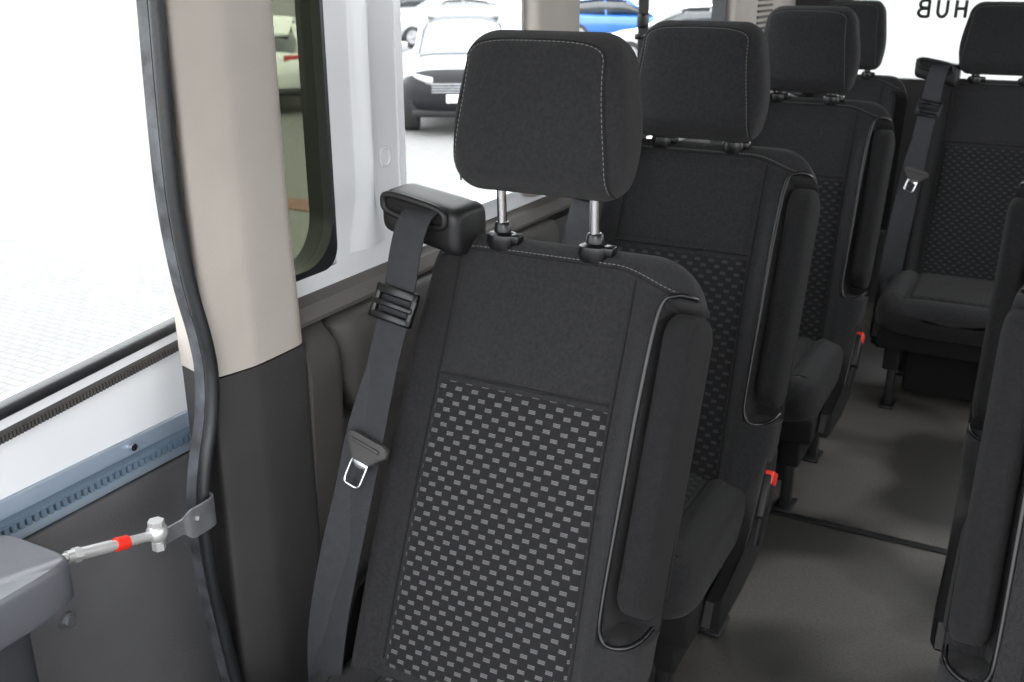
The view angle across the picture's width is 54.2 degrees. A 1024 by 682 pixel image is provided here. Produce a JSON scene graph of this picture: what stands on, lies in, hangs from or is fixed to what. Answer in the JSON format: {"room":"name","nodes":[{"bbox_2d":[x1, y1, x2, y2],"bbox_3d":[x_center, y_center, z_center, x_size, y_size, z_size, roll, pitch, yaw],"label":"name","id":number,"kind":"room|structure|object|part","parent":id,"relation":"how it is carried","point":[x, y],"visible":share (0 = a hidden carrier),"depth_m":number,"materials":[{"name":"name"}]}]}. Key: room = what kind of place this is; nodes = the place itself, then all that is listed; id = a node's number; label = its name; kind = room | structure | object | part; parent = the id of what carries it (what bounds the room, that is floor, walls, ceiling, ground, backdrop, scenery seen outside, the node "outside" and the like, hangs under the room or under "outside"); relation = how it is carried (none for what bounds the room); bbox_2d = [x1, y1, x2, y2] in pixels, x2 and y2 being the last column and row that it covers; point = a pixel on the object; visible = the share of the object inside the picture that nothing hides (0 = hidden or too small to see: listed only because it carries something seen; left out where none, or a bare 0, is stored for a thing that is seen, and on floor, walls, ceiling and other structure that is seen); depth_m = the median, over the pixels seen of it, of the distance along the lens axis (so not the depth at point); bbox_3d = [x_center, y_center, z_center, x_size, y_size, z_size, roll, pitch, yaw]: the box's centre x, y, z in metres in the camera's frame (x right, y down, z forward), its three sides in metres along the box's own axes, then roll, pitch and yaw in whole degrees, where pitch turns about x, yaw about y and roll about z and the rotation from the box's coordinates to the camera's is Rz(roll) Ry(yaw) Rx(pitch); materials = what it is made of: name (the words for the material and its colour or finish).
{"room":"vehicle interior","nodes":[
{"label":"vehicle interior","id":0,"kind":"room"},
{"bbox_2d":[296,0,685,297],"bbox_3d":[0.374,-0.643,3.155,0.050,1.950,3.725,10,22,26],"label":"frame","id":1,"kind":"structure","parent":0,"point":[346,264],"depth_m":1.88,"materials":[{"name":"white paint"}]},
{"bbox_2d":[58,611,76,629],"bbox_3d":[-0.669,0.422,1.508,0.016,0.026,0.026,10,22,26],"label":"screw","id":2,"kind":"object","parent":1,"relation":"attached to","point":[67,619],"visible":1,"depth_m":1.50,"materials":[{"name":"metal"}]},
{"bbox_2d":[0,316,178,444],"bbox_3d":[-0.858,0.238,1.114,0.029,0.177,1.500,10,22,26],"label":"trim","id":3,"kind":"structure","parent":1,"relation":"attached to","point":[25,398],"depth_m":1.48,"materials":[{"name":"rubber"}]},
{"bbox_2d":[0,312,190,538],"bbox_3d":[-0.914,0.145,0.992,0.077,1.950,1.700,10,22,26],"label":"door","id":4,"kind":"structure","parent":1,"relation":"in","point":[156,393],"depth_m":1.52,"materials":[{"name":"white paint"}]},
{"bbox_3d":[-0.879,0.366,1.089,0.029,0.063,1.560,10,22,26],"label":"toothed drive rail","id":5,"kind":"part","parent":4,"relation":"part of","materials":[{"name":"metal"}]},
{"bbox_2d":[0,492,216,681],"bbox_3d":[-0.630,0.488,1.347,0.150,0.462,0.650,10,22,26],"label":"door actuator","id":6,"kind":"structure","parent":1,"relation":"in","point":[36,584],"depth_m":1.25,"materials":[{"name":"grey plastic"}]},
{"bbox_3d":[-0.567,0.286,1.370,0.021,0.056,0.172,12,23,31],"label":"linkage arm","id":7,"kind":"part","parent":6,"relation":"part of","materials":[{"name":"metal"}]},
{"bbox_2d":[23,450,219,681],"bbox_3d":[-0.876,0.722,1.241,0.020,0.695,1.600,10,22,26],"label":"panel","id":8,"kind":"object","parent":1,"relation":"attached to","point":[138,609],"depth_m":1.62,"materials":[{"name":"grey plastic"}]},
{"bbox_2d":[136,0,229,681],"bbox_3d":[-0.496,-0.043,1.506,0.060,1.910,0.097,10,22,26],"label":"trim","id":9,"kind":"structure","parent":1,"relation":"attached to","point":[142,5],"depth_m":1.49,"materials":[{"name":"grey rubber"}]},
{"bbox_2d":[148,0,242,681],"bbox_3d":[-0.476,-0.033,1.478,0.035,1.910,0.071,10,22,26],"label":"door seal","id":10,"kind":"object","parent":1,"relation":"attached to","point":[155,7],"depth_m":1.48,"materials":[{"name":"rubber"}]},
{"bbox_2d":[135,0,301,376],"bbox_3d":[-0.446,-0.487,1.462,0.111,1.085,0.209,10,22,26],"label":"trim","id":11,"kind":"structure","parent":1,"relation":"attached to","point":[222,53],"depth_m":1.50,"materials":[{"name":"beige plastic"}]},
{"bbox_2d":[182,340,320,681],"bbox_3d":[-0.442,0.430,1.798,0.111,0.863,0.212,10,22,26],"label":"trim","id":12,"kind":"structure","parent":1,"relation":"attached to","point":[266,532],"depth_m":1.70,"materials":[{"name":"grey plastic"}]},
{"bbox_2d":[272,0,323,269],"bbox_3d":[-0.419,-0.478,1.612,0.004,0.809,0.324,10,22,26],"label":"window","id":13,"kind":"structure","parent":1,"relation":"in","point":[291,18],"depth_m":1.74,"materials":[{"name":"clear glass"}]},
{"bbox_2d":[295,0,336,281],"bbox_3d":[-0.423,-0.478,1.614,0.054,0.813,0.328,10,22,26],"label":"trim","id":14,"kind":"structure","parent":1,"relation":"attached to","point":[324,256],"depth_m":1.79,"materials":[{"name":"rubber"}]},
{"bbox_2d":[345,0,390,252],"bbox_3d":[-0.272,-0.556,1.820,0.028,0.790,0.168,10,22,26],"label":"trim","id":15,"kind":"structure","parent":1,"relation":"attached to","point":[367,231],"depth_m":1.86,"materials":[{"name":"white paint"}]},
{"bbox_2d":[301,217,547,574],"bbox_3d":[-0.136,0.237,2.302,0.085,0.880,1.050,10,22,26],"label":"trim","id":16,"kind":"structure","parent":1,"relation":"attached to","point":[329,419],"depth_m":1.80,"materials":[{"name":"grey plastic"}]},
{"bbox_2d":[321,218,558,409],"bbox_3d":[-0.139,-0.078,2.221,0.112,0.217,0.898,10,22,26],"label":"trim","id":17,"kind":"structure","parent":1,"relation":"attached to","point":[352,328],"depth_m":1.86,"materials":[{"name":"grey plastic"}]},
{"bbox_2d":[392,0,522,208],"bbox_3d":[-0.119,-0.672,2.146,0.054,0.813,0.533,10,22,26],"label":"trim","id":18,"kind":"structure","parent":1,"relation":"attached to","point":[511,10],"depth_m":2.00,"materials":[{"name":"white paint"}]},
{"bbox_2d":[298,138,710,328],"bbox_3d":[0.447,-0.576,3.213,0.050,0.035,3.600,10,22,26],"label":"trim","id":19,"kind":"structure","parent":1,"relation":"attached to","point":[317,305],"depth_m":1.93,"materials":[{"name":"grey plastic"}]},
{"bbox_2d":[524,0,579,196],"bbox_3d":[0.098,-0.873,2.429,0.050,1.020,0.250,10,22,26],"label":"trim","id":20,"kind":"structure","parent":1,"relation":"attached to","point":[546,15],"depth_m":2.40,"materials":[{"name":"beige plastic"}]},
{"bbox_2d":[548,207,569,242],"bbox_3d":[0.696,-0.300,3.806,0.055,0.860,2.550,10,22,26],"label":"trim","id":21,"kind":"structure","parent":1,"relation":"attached to","point":[560,218],"depth_m":2.64,"materials":[{"name":"grey plastic"}]},
{"bbox_2d":[635,0,648,59],"bbox_3d":[0.368,-0.916,2.810,0.036,0.902,0.092,10,22,26],"label":"belt","id":22,"kind":"object","parent":1,"relation":"attached to","point":[643,11],"visible":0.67,"depth_m":2.79,"materials":[{"name":"black fabric"}]},
{"bbox_2d":[647,0,726,135],"bbox_3d":[0.455,-1.055,3.155,0.054,0.783,1.388,10,22,26],"label":"trim","id":23,"kind":"structure","parent":1,"relation":"attached to","point":[719,7],"depth_m":3.72,"materials":[{"name":"rubber"}]},
{"bbox_2d":[726,0,795,92],"bbox_3d":[1.037,-1.477,4.088,0.050,1.020,0.950,10,22,26],"label":"trim","id":24,"kind":"structure","parent":1,"relation":"attached to","point":[737,10],"depth_m":3.88,"materials":[{"name":"beige plastic"}]},
{"bbox_2d":[756,0,772,28],"bbox_3d":[1.026,-1.328,4.059,0.008,0.340,0.220,10,22,26],"label":"air vent","id":25,"kind":"object","parent":1,"relation":"attached to","point":[769,4],"visible":0.29,"depth_m":4.03,"materials":[{"name":"grey plastic"}]},
{"bbox_2d":[673,301,971,681],"bbox_3d":[0.962,0.772,2.207,2.400,0.060,5.700,10,22,26],"label":"floor","id":26,"kind":"structure","parent":0,"point":[817,603],"depth_m":2.64,"materials":[{"name":"plastic"}]},
{"bbox_2d":[307,30,712,681],"bbox_3d":[-0.090,0.284,1.448,0.567,1.376,0.766,10,22,26],"label":"passenger seat","id":27,"kind":"object","parent":26,"relation":"on","point":[529,516],"visible":1,"depth_m":1.54,"materials":[{"name":"grey fabric"}]},
{"bbox_3d":[-0.251,0.211,1.606,0.043,0.049,0.023,10,22,26],"label":"tongue plate","id":28,"kind":"part","parent":27,"relation":"part of","materials":[{"name":"silver metal"}]},
{"bbox_2d":[326,658,384,681],"bbox_3d":[-0.155,0.676,1.455,0.488,0.133,0.480,10,22,26],"label":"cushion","id":29,"kind":"object","parent":27,"relation":"on","point":[351,669],"depth_m":1.64,"materials":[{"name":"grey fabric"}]},
{"bbox_3d":[-0.148,0.618,1.448,0.300,0.012,0.350,10,22,26],"label":"cushion panel","id":30,"kind":"part","parent":27,"relation":"part of","materials":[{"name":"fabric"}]},
{"bbox_3d":[-0.024,0.321,1.569,0.327,0.458,0.194,10,22,26],"label":"patterned panel","id":31,"kind":"part","parent":27,"relation":"part of","materials":[{"name":"fabric"}]},
{"bbox_3d":[-0.016,-0.220,1.599,0.016,0.121,0.022,10,22,26],"label":"headrest post","id":32,"kind":"part","parent":27,"relation":"part of","materials":[{"name":"silver metal"}]},
{"bbox_3d":[0.018,0.237,1.587,0.492,0.732,0.370,10,22,26],"label":"backrest","id":33,"kind":"part","parent":27,"relation":"part of","materials":[{"name":"grey fabric"}]},
{"bbox_3d":[0.034,-0.018,1.573,0.306,0.172,0.077,10,22,26],"label":"panel","id":34,"kind":"part","parent":27,"relation":"part of","materials":[{"name":"grey fabric"}]},
{"bbox_3d":[0.127,-0.194,1.527,0.016,0.121,0.022,10,22,26],"label":"headrest post","id":35,"kind":"part","parent":27,"relation":"part of","materials":[{"name":"silver metal"}]},
{"bbox_3d":[0.211,0.185,1.478,0.070,0.492,0.262,10,22,26],"label":"armrest trim","id":36,"kind":"part","parent":27,"relation":"part of","materials":[{"name":"black plastic"}]},
{"bbox_3d":[0.232,0.189,1.509,0.057,0.443,0.265,10,22,26],"label":"armrest","id":37,"kind":"part","parent":27,"relation":"part of","materials":[{"name":"fabric"}]},
{"bbox_2d":[561,20,819,681],"bbox_3d":[0.273,0.041,2.136,0.584,1.361,0.766,10,22,26],"label":"passenger seat","id":38,"kind":"object","parent":26,"relation":"on","point":[742,218],"visible":0.55,"depth_m":2.16,"materials":[{"name":"grey fabric"}]},
{"bbox_3d":[0.311,0.688,2.045,0.052,0.209,0.090,10,22,26],"label":"leg","id":39,"kind":"part","parent":38,"relation":"part of","materials":[{"name":"metal"}]},
{"bbox_3d":[0.340,0.046,2.245,0.337,0.478,0.194,10,22,26],"label":"patterned panel","id":40,"kind":"part","parent":38,"relation":"part of","materials":[{"name":"fabric"}]},
{"bbox_3d":[0.236,0.549,2.242,0.474,0.272,0.460,10,22,26],"label":"seat frame","id":41,"kind":"part","parent":38,"relation":"part of","materials":[{"name":"black plastic"}]},
{"bbox_3d":[0.397,-0.307,2.245,0.315,0.180,0.077,10,22,26],"label":"panel","id":42,"kind":"part","parent":38,"relation":"part of","materials":[{"name":"grey fabric"}]},
{"bbox_3d":[0.215,0.323,2.117,0.309,0.012,0.350,10,22,26],"label":"cushion panel","id":43,"kind":"part","parent":38,"relation":"part of","materials":[{"name":"fabric"}]},
{"bbox_2d":[662,478,744,618],"bbox_3d":[0.208,0.384,2.125,0.502,0.139,0.480,10,22,26],"label":"cushion","id":44,"kind":"object","parent":38,"relation":"on","point":[711,537],"depth_m":1.99,"materials":[{"name":"grey fabric"}]},
{"bbox_3d":[0.382,-0.042,2.262,0.507,0.765,0.370,10,22,26],"label":"backrest","id":45,"kind":"part","parent":38,"relation":"part of","materials":[{"name":"grey fabric"}]},
{"bbox_3d":[0.480,0.579,2.344,0.052,0.209,0.090,10,22,26],"label":"leg","id":46,"kind":"part","parent":38,"relation":"part of","materials":[{"name":"metal"}]},
{"bbox_3d":[0.581,-0.097,2.149,0.072,0.514,0.262,10,22,26],"label":"armrest trim","id":47,"kind":"part","parent":38,"relation":"part of","materials":[{"name":"black plastic"}]},
{"bbox_3d":[0.602,-0.092,2.180,0.059,0.463,0.265,10,22,26],"label":"armrest","id":48,"kind":"part","parent":38,"relation":"part of","materials":[{"name":"fabric"}]},
{"bbox_2d":[710,6,894,512],"bbox_3d":[0.758,-0.267,2.973,0.584,1.368,0.766,10,22,26],"label":"passenger seat","id":49,"kind":"object","parent":26,"relation":"on","point":[848,146],"visible":0.48,"depth_m":2.99,"materials":[{"name":"grey fabric"}]},
{"bbox_3d":[0.796,0.383,2.882,0.052,0.209,0.090,10,22,26],"label":"leg","id":50,"kind":"part","parent":49,"relation":"part of","materials":[{"name":"metal"}]},
{"bbox_3d":[0.722,0.244,3.079,0.474,0.272,0.460,10,22,26],"label":"seat frame","id":51,"kind":"part","parent":49,"relation":"part of","materials":[{"name":"black metal"}]},
{"bbox_3d":[0.883,-0.612,3.083,0.315,0.180,0.077,10,22,26],"label":"panel","id":52,"kind":"part","parent":49,"relation":"part of","materials":[{"name":"grey fabric"}]},
{"bbox_3d":[0.701,0.018,2.955,0.309,0.012,0.350,10,22,26],"label":"cushion panel","id":53,"kind":"part","parent":49,"relation":"part of","materials":[{"name":"fabric"}]},
{"bbox_3d":[0.966,0.274,3.181,0.052,0.209,0.090,10,22,26],"label":"leg","id":54,"kind":"part","parent":49,"relation":"part of","materials":[{"name":"metal"}]},
{"bbox_2d":[783,339,842,421],"bbox_3d":[0.694,0.079,2.963,0.502,0.139,0.480,10,22,26],"label":"cushion","id":55,"kind":"object","parent":49,"relation":"on","point":[816,380],"depth_m":2.80,"materials":[{"name":"grey fabric"}]},
{"bbox_3d":[0.825,-0.259,3.083,0.337,0.478,0.194,10,22,26],"label":"patterned panel","id":56,"kind":"part","parent":49,"relation":"part of","materials":[{"name":"fabric"}]},
{"bbox_3d":[0.868,-0.347,3.100,0.507,0.765,0.370,10,22,26],"label":"backrest","id":57,"kind":"part","parent":49,"relation":"part of","materials":[{"name":"grey fabric"}]},
{"bbox_3d":[1.066,-0.401,2.987,0.072,0.514,0.262,10,22,26],"label":"armrest trim","id":58,"kind":"part","parent":49,"relation":"part of","materials":[{"name":"black plastic"}]},
{"bbox_3d":[1.087,-0.397,3.018,0.059,0.463,0.265,10,22,26],"label":"armrest","id":59,"kind":"part","parent":49,"relation":"part of","materials":[{"name":"fabric"}]},
{"bbox_2d":[786,0,906,283],"bbox_3d":[1.150,-0.548,3.745,0.467,1.368,0.766,10,22,26],"label":"passenger seat","id":60,"kind":"object","parent":26,"relation":"on","point":[887,91],"visible":0.19,"depth_m":3.79,"materials":[{"name":"grey fabric"}]},
{"bbox_3d":[1.278,-0.893,3.854,0.257,0.180,0.077,10,22,26],"label":"panel","id":61,"kind":"part","parent":60,"relation":"part of","materials":[{"name":"grey fabric"}]},
{"bbox_3d":[1.259,-0.628,3.873,0.413,0.765,0.370,10,22,26],"label":"backrest","id":62,"kind":"part","parent":60,"relation":"part of","materials":[{"name":"grey fabric"}]},
{"bbox_2d":[770,508,946,554],"bbox_3d":[1.308,0.591,2.606,2.000,0.006,0.025,10,22,26],"label":"trim","id":63,"kind":"structure","parent":26,"relation":"on","point":[931,548],"depth_m":2.77,"materials":[{"name":"black plastic"}]},
{"bbox_2d":[869,1,1023,409],"bbox_3d":[1.625,-0.462,3.508,0.584,1.368,0.766,10,22,26],"label":"passenger seat","id":64,"kind":"object","parent":26,"relation":"on","point":[962,171],"visible":0.91,"depth_m":3.60,"materials":[{"name":"grey fabric"}]},
{"bbox_3d":[1.353,0.132,3.573,0.052,0.209,0.090,10,22,26],"label":"leg","id":65,"kind":"part","parent":64,"relation":"part of","materials":[{"name":"metal"}]},
{"bbox_3d":[1.522,0.023,3.872,0.052,0.209,0.090,10,22,26],"label":"leg","id":66,"kind":"part","parent":64,"relation":"part of","materials":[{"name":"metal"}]},
{"bbox_3d":[1.458,-0.569,3.658,0.045,0.051,0.023,10,22,26],"label":"tongue plate","id":67,"kind":"part","parent":64,"relation":"part of","materials":[{"name":"silver metal"}]},
{"bbox_3d":[1.588,0.049,3.615,0.474,0.272,0.460,10,22,26],"label":"seat frame","id":68,"kind":"part","parent":64,"relation":"part of","materials":[{"name":"black metal"}]},
{"bbox_2d":[875,270,988,346],"bbox_3d":[1.560,-0.116,3.499,0.502,0.139,0.480,10,22,26],"label":"cushion","id":69,"kind":"object","parent":64,"relation":"on","point":[948,308],"depth_m":3.39,"materials":[{"name":"grey fabric"}]},
{"bbox_3d":[1.567,-0.177,3.490,0.309,0.012,0.350,10,22,26],"label":"cushion panel","id":70,"kind":"part","parent":64,"relation":"part of","materials":[{"name":"fabric"}]},
{"bbox_3d":[1.734,-0.542,3.636,0.507,0.765,0.370,10,22,26],"label":"backrest","id":71,"kind":"part","parent":64,"relation":"part of","materials":[{"name":"grey fabric"}]},
{"bbox_3d":[1.691,-0.454,3.619,0.337,0.478,0.194,10,22,26],"label":"patterned panel","id":72,"kind":"part","parent":64,"relation":"part of","materials":[{"name":"fabric"}]},
{"bbox_3d":[1.749,-0.807,3.619,0.315,0.180,0.077,10,22,26],"label":"panel","id":73,"kind":"part","parent":64,"relation":"part of","materials":[{"name":"grey fabric"}]},
{"bbox_2d":[930,179,1023,651],"bbox_3d":[1.151,0.112,1.840,0.556,1.431,0.766,10,22,26],"label":"passenger seat","id":74,"kind":"object","parent":26,"relation":"on","point":[1009,276],"visible":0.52,"depth_m":2.06,"materials":[{"name":"grey fabric"}]},
{"bbox_2d":[943,518,966,631],"bbox_3d":[1.077,0.487,1.846,0.488,0.139,0.480,10,22,26],"label":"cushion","id":75,"kind":"object","parent":74,"relation":"on","point":[955,546],"depth_m":2.01,"materials":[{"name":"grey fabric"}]},
{"bbox_3d":[1.208,0.056,2.005,0.492,0.761,0.370,10,22,26],"label":"backrest","id":76,"kind":"part","parent":74,"relation":"part of","materials":[{"name":"grey fabric"}]},
{"bbox_3d":[1.030,-0.067,2.080,0.070,0.511,0.262,10,22,26],"label":"armrest trim","id":77,"kind":"part","parent":74,"relation":"part of","materials":[{"name":"black plastic"}]},
{"bbox_3d":[1.041,-0.065,2.116,0.057,0.461,0.265,10,22,26],"label":"armrest","id":78,"kind":"part","parent":74,"relation":"part of","materials":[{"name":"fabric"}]},
{"bbox_2d":[935,285,1023,681],"bbox_3d":[0.789,0.368,1.137,0.567,1.431,0.766,10,22,26],"label":"passenger seat","id":79,"kind":"object","parent":26,"relation":"on","point":[983,641],"visible":1,"depth_m":1.36,"materials":[{"name":"grey fabric"}]},
{"bbox_2d":[795,0,925,301],"bbox_3d":[2.268,-1.012,4.170,2.300,1.950,0.060,10,22,26],"label":"wall","id":80,"kind":"structure","parent":0,"point":[914,87],"depth_m":4.46,"materials":[{"name":"black plastic"}]},
{"bbox_3d":[1.898,-1.494,4.206,0.900,0.790,0.004,10,22,26],"label":"window","id":81,"kind":"structure","parent":80,"relation":"in","visible":0},
{"bbox_2d":[917,0,968,17],"bbox_3d":[1.834,-1.417,4.263,0.200,0.080,0.002,10,22,26],"label":"lettering","id":82,"kind":"object","parent":81,"relation":"attached to","point":[928,8],"depth_m":4.27,"materials":[{"name":"black plastic"}]},
{"label":"outside","id":83,"kind":"structure","parent":0,"visible":0},
{"bbox_2d":[0,0,1023,395],"bbox_3d":[14.084,-7.086,25.609,180.000,0.001,180.000,10,22,26],"label":"ground","id":84,"kind":"structure","parent":83,"point":[84,265],"depth_m":11.86,"materials":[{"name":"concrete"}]},
{"bbox_2d":[400,0,429,15],"bbox_3d":[-4.284,-13.831,41.969,4.405,1.485,2.020,-2,20,-7],"label":"car","id":85,"kind":"object","parent":84,"relation":"on","point":[405,5],"visible":0.02,"depth_m":41.21,"materials":[{"name":"grey paint"}]},
{"bbox_3d":[-3.815,-14.233,41.884,3.100,0.599,1.397,-2,20,-7],"label":"cabin glass","id":86,"kind":"part","parent":85,"relation":"part of","materials":[{"name":"grey glass"}]},
{"bbox_2d":[401,0,497,47],"bbox_3d":[-2.298,-10.369,32.457,4.405,1.485,2.020,-10,22,-25],"label":"car","id":87,"kind":"object","parent":84,"relation":"on","point":[410,20],"visible":0.16,"depth_m":31.69,"materials":[{"name":"grey paint"}]},
{"bbox_3d":[-1.877,-10.825,32.519,3.100,0.599,1.397,-10,22,-25],"label":"cabin glass","id":88,"kind":"part","parent":87,"relation":"part of","materials":[{"name":"white glass"}]},
{"bbox_2d":[402,6,500,129],"bbox_3d":[-0.755,-4.361,15.690,2.020,1.663,4.405,-1,20,-3],"label":"car","id":89,"kind":"object","parent":84,"relation":"on","point":[434,68],"visible":0.46,"depth_m":14.54,"materials":[{"name":"grey paint"}]},
{"bbox_2d":[408,100,416,108],"bbox_3d":[-1.308,-3.293,13.877,0.258,0.133,0.160,-1,20,-3],"label":"fog light","id":90,"kind":"object","parent":89,"relation":"on","point":[412,104],"depth_m":13.80,"materials":[{"name":"black plastic"}]},
{"bbox_2d":[431,81,460,92],"bbox_3d":[-0.651,-3.396,13.800,0.913,0.381,0.607,10,22,26],"label":"grille","id":91,"kind":"object","parent":89,"relation":"attached to","point":[436,86],"depth_m":13.69,"materials":[{"name":"metal"}]},
{"bbox_3d":[-0.643,-3.335,13.763,0.520,0.112,0.075,-1,20,-3],"label":"license plate","id":92,"kind":"part","parent":89,"relation":"part of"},
{"bbox_3d":[-0.779,-4.951,15.977,1.397,0.671,3.100,-1,20,-3],"label":"cabin glass","id":93,"kind":"part","parent":89,"relation":"part of","materials":[{"name":"glass"}]},
{"bbox_2d":[579,0,662,32],"bbox_3d":[3.625,-10.657,33.250,4.405,1.485,2.020,3,20,8],"label":"car","id":94,"kind":"object","parent":84,"relation":"on","point":[609,16],"visible":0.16,"depth_m":32.53,"materials":[{"name":"blue paint"}]},
{"bbox_3d":[3.157,-11.062,33.172,3.100,0.599,1.397,3,20,8],"label":"cabin glass","id":95,"kind":"part","parent":94,"relation":"part of","materials":[{"name":"glass"}]},
{"bbox_2d":[612,4,711,55],"bbox_3d":[4.287,-7.471,24.495,4.405,1.485,2.020,3,20,8],"label":"car","id":96,"kind":"object","parent":84,"relation":"on","point":[701,12],"visible":0.1,"depth_m":23.78,"materials":[{"name":"silver metal"}]},
{"bbox_3d":[4.755,-7.831,24.294,3.100,0.599,1.397,3,20,8],"label":"cabin glass","id":97,"kind":"part","parent":96,"relation":"part of","materials":[{"name":"grey glass"}]}
]}

